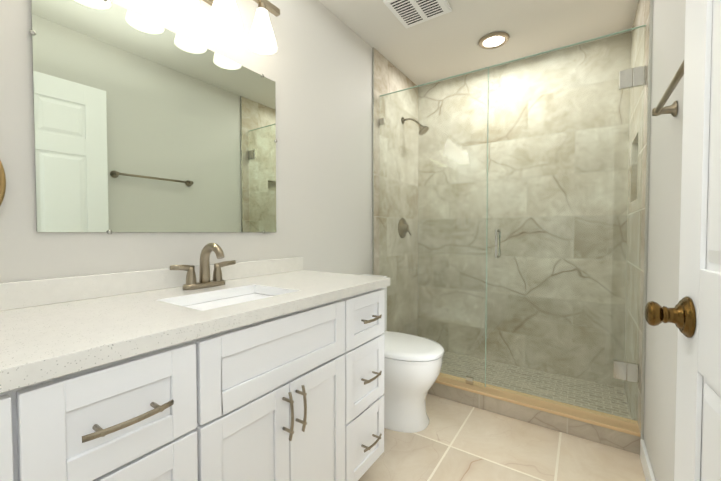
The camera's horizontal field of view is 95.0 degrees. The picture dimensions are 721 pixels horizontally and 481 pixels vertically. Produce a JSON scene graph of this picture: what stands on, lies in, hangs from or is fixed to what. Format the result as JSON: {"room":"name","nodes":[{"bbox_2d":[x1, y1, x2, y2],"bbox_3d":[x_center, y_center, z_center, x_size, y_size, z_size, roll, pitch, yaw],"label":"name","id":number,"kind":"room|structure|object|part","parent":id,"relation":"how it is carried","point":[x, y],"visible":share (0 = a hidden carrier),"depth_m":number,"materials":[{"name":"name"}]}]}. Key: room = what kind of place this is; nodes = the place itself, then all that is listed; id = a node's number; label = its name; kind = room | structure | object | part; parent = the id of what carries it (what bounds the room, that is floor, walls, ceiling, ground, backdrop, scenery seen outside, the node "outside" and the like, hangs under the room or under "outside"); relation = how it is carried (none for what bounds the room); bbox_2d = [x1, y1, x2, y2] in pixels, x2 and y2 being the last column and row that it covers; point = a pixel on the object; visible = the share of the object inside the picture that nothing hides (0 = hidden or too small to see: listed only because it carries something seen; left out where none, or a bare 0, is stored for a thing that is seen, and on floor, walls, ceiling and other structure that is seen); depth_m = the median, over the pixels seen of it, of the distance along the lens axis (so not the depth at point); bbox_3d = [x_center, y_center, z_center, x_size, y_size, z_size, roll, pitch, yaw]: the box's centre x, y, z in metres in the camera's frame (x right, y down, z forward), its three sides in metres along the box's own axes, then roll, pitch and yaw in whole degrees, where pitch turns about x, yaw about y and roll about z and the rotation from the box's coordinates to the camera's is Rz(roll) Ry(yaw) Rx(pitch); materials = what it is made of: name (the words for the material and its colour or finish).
{"room":"bathroom","nodes":[
{"label":"bathroom","id":0,"kind":"room"},
{"bbox_2d":[0,0,371,282],"bbox_3d":[-0.386,-0.165,1.796,0.100,2.410,3.330,1,2,34],"label":"wall","id":1,"kind":"structure","parent":0,"point":[316,67],"depth_m":1.67,"materials":[{"name":"grey paint"}]},
{"bbox_2d":[0,160,5,205],"bbox_3d":[-0.966,-0.169,0.779,0.070,0.293,0.174,1,2,34],"label":"towel ring","id":2,"kind":"object","parent":1,"relation":"attached to","point":[2,183],"visible":1,"depth_m":0.83,"materials":[{"name":"gold metal"}]},
{"bbox_2d":[0,257,303,310],"bbox_3d":[-0.685,0.138,1.248,0.020,0.072,1.316,1,2,34],"label":"backsplash","id":3,"kind":"structure","parent":1,"relation":"attached to","point":[28,293],"depth_m":1.04,"materials":[{"name":"white stone"}]},
{"bbox_2d":[29,0,276,233],"bbox_3d":[-0.662,-0.402,1.277,0.012,0.754,0.884,1,2,34],"label":"mirror","id":4,"kind":"object","parent":1,"relation":"attached to","point":[141,124],"visible":1,"depth_m":1.14,"materials":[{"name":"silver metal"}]},
{"bbox_2d":[163,0,242,34],"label":"sconce","id":5,"kind":"object","parent":1,"relation":"attached to","point":[224,17],"depth_m":1.23,"materials":[{"name":"white glass"}]},
{"bbox_2d":[247,0,279,54],"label":"sconce","id":6,"kind":"object","parent":1,"relation":"attached to","point":[261,40],"depth_m":1.39,"materials":[{"name":"white glass"}]},
{"bbox_2d":[374,48,418,335],"bbox_3d":[0.313,-0.189,2.736,0.010,2.410,0.790,1,2,34],"label":"wall tile","id":7,"kind":"structure","parent":1,"relation":"attached to","point":[389,77],"depth_m":2.69,"materials":[{"name":"beige tile"}]},
{"bbox_2d":[398,218,410,237],"bbox_3d":[0.377,-0.105,2.773,0.054,0.164,0.164,1,2,34],"label":"shower valve","id":8,"kind":"object","parent":7,"relation":"attached to","point":[403,222],"depth_m":2.76,"materials":[{"name":"silver metal"}]},
{"bbox_2d":[401,117,428,134],"bbox_3d":[0.449,-0.943,2.703,0.227,0.176,0.090,1,2,34],"label":"shower head","id":9,"kind":"object","parent":7,"relation":"attached to","point":[422,130],"depth_m":2.67},
{"bbox_2d":[372,0,652,439],"bbox_3d":[0.721,-0.170,1.980,1.529,2.410,0.008,1,2,34],"label":"trim","id":10,"kind":"structure","parent":1,"relation":"attached to","point":[646,213],"depth_m":1.56,"materials":[{"name":"silver metal"}]},
{"bbox_2d":[318,0,638,86],"bbox_3d":[0.290,-1.398,1.310,1.730,0.080,3.330,1,2,34],"label":"ceiling","id":11,"kind":"structure","parent":0,"point":[446,45],"depth_m":2.16,"materials":[{"name":"white paint"}]},
{"bbox_2d":[383,0,451,28],"bbox_3d":[0.336,-1.365,1.925,0.300,0.016,0.300,1,2,34],"label":"ceiling vent","id":12,"kind":"object","parent":11,"relation":"in","point":[408,13],"visible":1,"depth_m":1.94,"materials":[{"name":"white plastic"}]},
{"bbox_2d":[478,32,509,48],"bbox_3d":[0.919,-1.375,2.280,0.200,0.016,0.200,1,2,34],"label":"recessed light","id":13,"kind":"object","parent":11,"relation":"in","point":[493,40],"visible":1,"depth_m":2.27,"materials":[{"name":"silver metal"}]},
{"bbox_2d":[358,351,645,480],"bbox_3d":[0.290,1.076,1.372,1.730,0.110,3.330,1,2,34],"label":"floor","id":14,"kind":"structure","parent":0,"point":[455,441],"depth_m":1.68,"materials":[{"name":"tile"}]},
{"bbox_2d":[0,283,389,480],"bbox_3d":[-0.452,0.636,1.101,0.588,0.844,1.271,1,2,34],"label":"bathroom vanity","id":15,"kind":"object","parent":14,"relation":"on","point":[257,370],"depth_m":0.82,"materials":[{"name":"white wood"}]},
{"bbox_2d":[0,271,389,382],"bbox_3d":[-0.463,0.195,1.100,0.556,0.035,1.316,1,2,34],"label":"countertop","id":16,"kind":"structure","parent":15,"relation":"on","point":[49,336],"depth_m":0.80,"materials":[{"name":"white stone"}]},
{"bbox_2d":[168,243,235,290],"bbox_3d":[-0.545,0.090,1.209,0.138,0.167,0.255,1,2,34],"label":"faucet","id":17,"kind":"object","parent":16,"relation":"on","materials":[{"name":"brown metal"}]},
{"bbox_2d":[184,291,279,306],"bbox_3d":[-0.414,0.288,1.086,0.294,0.174,0.403,1,2,34],"label":"sink","id":18,"kind":"object","parent":16,"relation":"in","point":[237,296],"depth_m":1.17,"materials":[{"name":"white ceramic"}]},
{"bbox_2d":[362,274,443,432],"bbox_3d":[0.173,0.638,1.964,0.646,0.795,0.414,1,2,34],"label":"toilet","id":19,"kind":"object","parent":14,"relation":"on","point":[412,366],"visible":0.33,"depth_m":1.80,"materials":[{"name":"white ceramic"}]},
{"bbox_2d":[428,373,639,454],"bbox_3d":[0.767,0.978,2.078,1.528,0.110,0.134,1,2,34],"label":"shower curb","id":20,"kind":"structure","parent":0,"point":[608,430],"depth_m":1.85,"materials":[{"name":"tile"}]},
{"bbox_2d":[379,25,645,423],"bbox_3d":[0.768,-0.069,2.053,1.507,1.982,0.112,1,2,34],"label":"glass","id":21,"kind":"object","parent":20,"relation":"on","point":[633,78],"visible":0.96,"depth_m":1.90,"materials":[{"name":"green"}]},
{"bbox_2d":[644,0,685,480],"bbox_3d":[0.966,-0.142,0.886,0.100,2.410,3.330,1,2,34],"label":"wall","id":22,"kind":"structure","parent":0,"point":[668,52],"depth_m":1.25,"materials":[{"name":"grey paint"}]},
{"bbox_2d":[624,0,649,430],"bbox_3d":[1.609,-0.167,1.863,0.095,2.410,0.790,1,2,34],"label":"wall tile","id":23,"kind":"structure","parent":22,"relation":"attached to","point":[642,14],"depth_m":1.82,"materials":[{"name":"beige tile"}]},
{"bbox_2d":[640,439,655,480],"bbox_3d":[0.694,1.022,0.615,0.016,0.095,2.335,1,2,34],"label":"baseboard","id":24,"kind":"structure","parent":22,"relation":"attached to","point":[647,467],"depth_m":1.41,"materials":[{"name":"white wood"}]},
{"bbox_2d":[652,60,683,116],"bbox_3d":[0.885,-0.438,0.906,0.062,0.052,0.587,1,2,34],"label":"towel rail","id":25,"kind":"object","parent":22,"relation":"attached to","point":[660,109],"visible":0.58,"depth_m":1.04,"materials":[{"name":"silver metal"}]},
{"bbox_2d":[645,0,720,480],"bbox_3d":[0.429,0.050,0.334,0.098,2.033,0.808,1,2,31],"label":"door","id":26,"kind":"structure","parent":22,"relation":"in","point":[694,315],"depth_m":0.58,"materials":[{"name":"white wood"}]},
{"bbox_3d":[0.606,0.142,0.637,0.092,0.076,0.108,1,2,31],"label":"knob","id":27,"kind":"part","parent":26,"relation":"part of","materials":[{"name":"gold metal"}]},
{"bbox_3d":[1.192,-0.187,2.680,1.530,2.410,0.100,1,2,34],"label":"wall","id":28,"kind":"structure","parent":0,"visible":0},
{"bbox_2d":[418,31,630,387],"bbox_3d":[1.161,-0.186,2.635,1.510,2.410,0.010,1,2,34],"label":"wall tile","id":29,"kind":"structure","parent":28,"relation":"attached to","point":[507,187],"depth_m":2.53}
]}

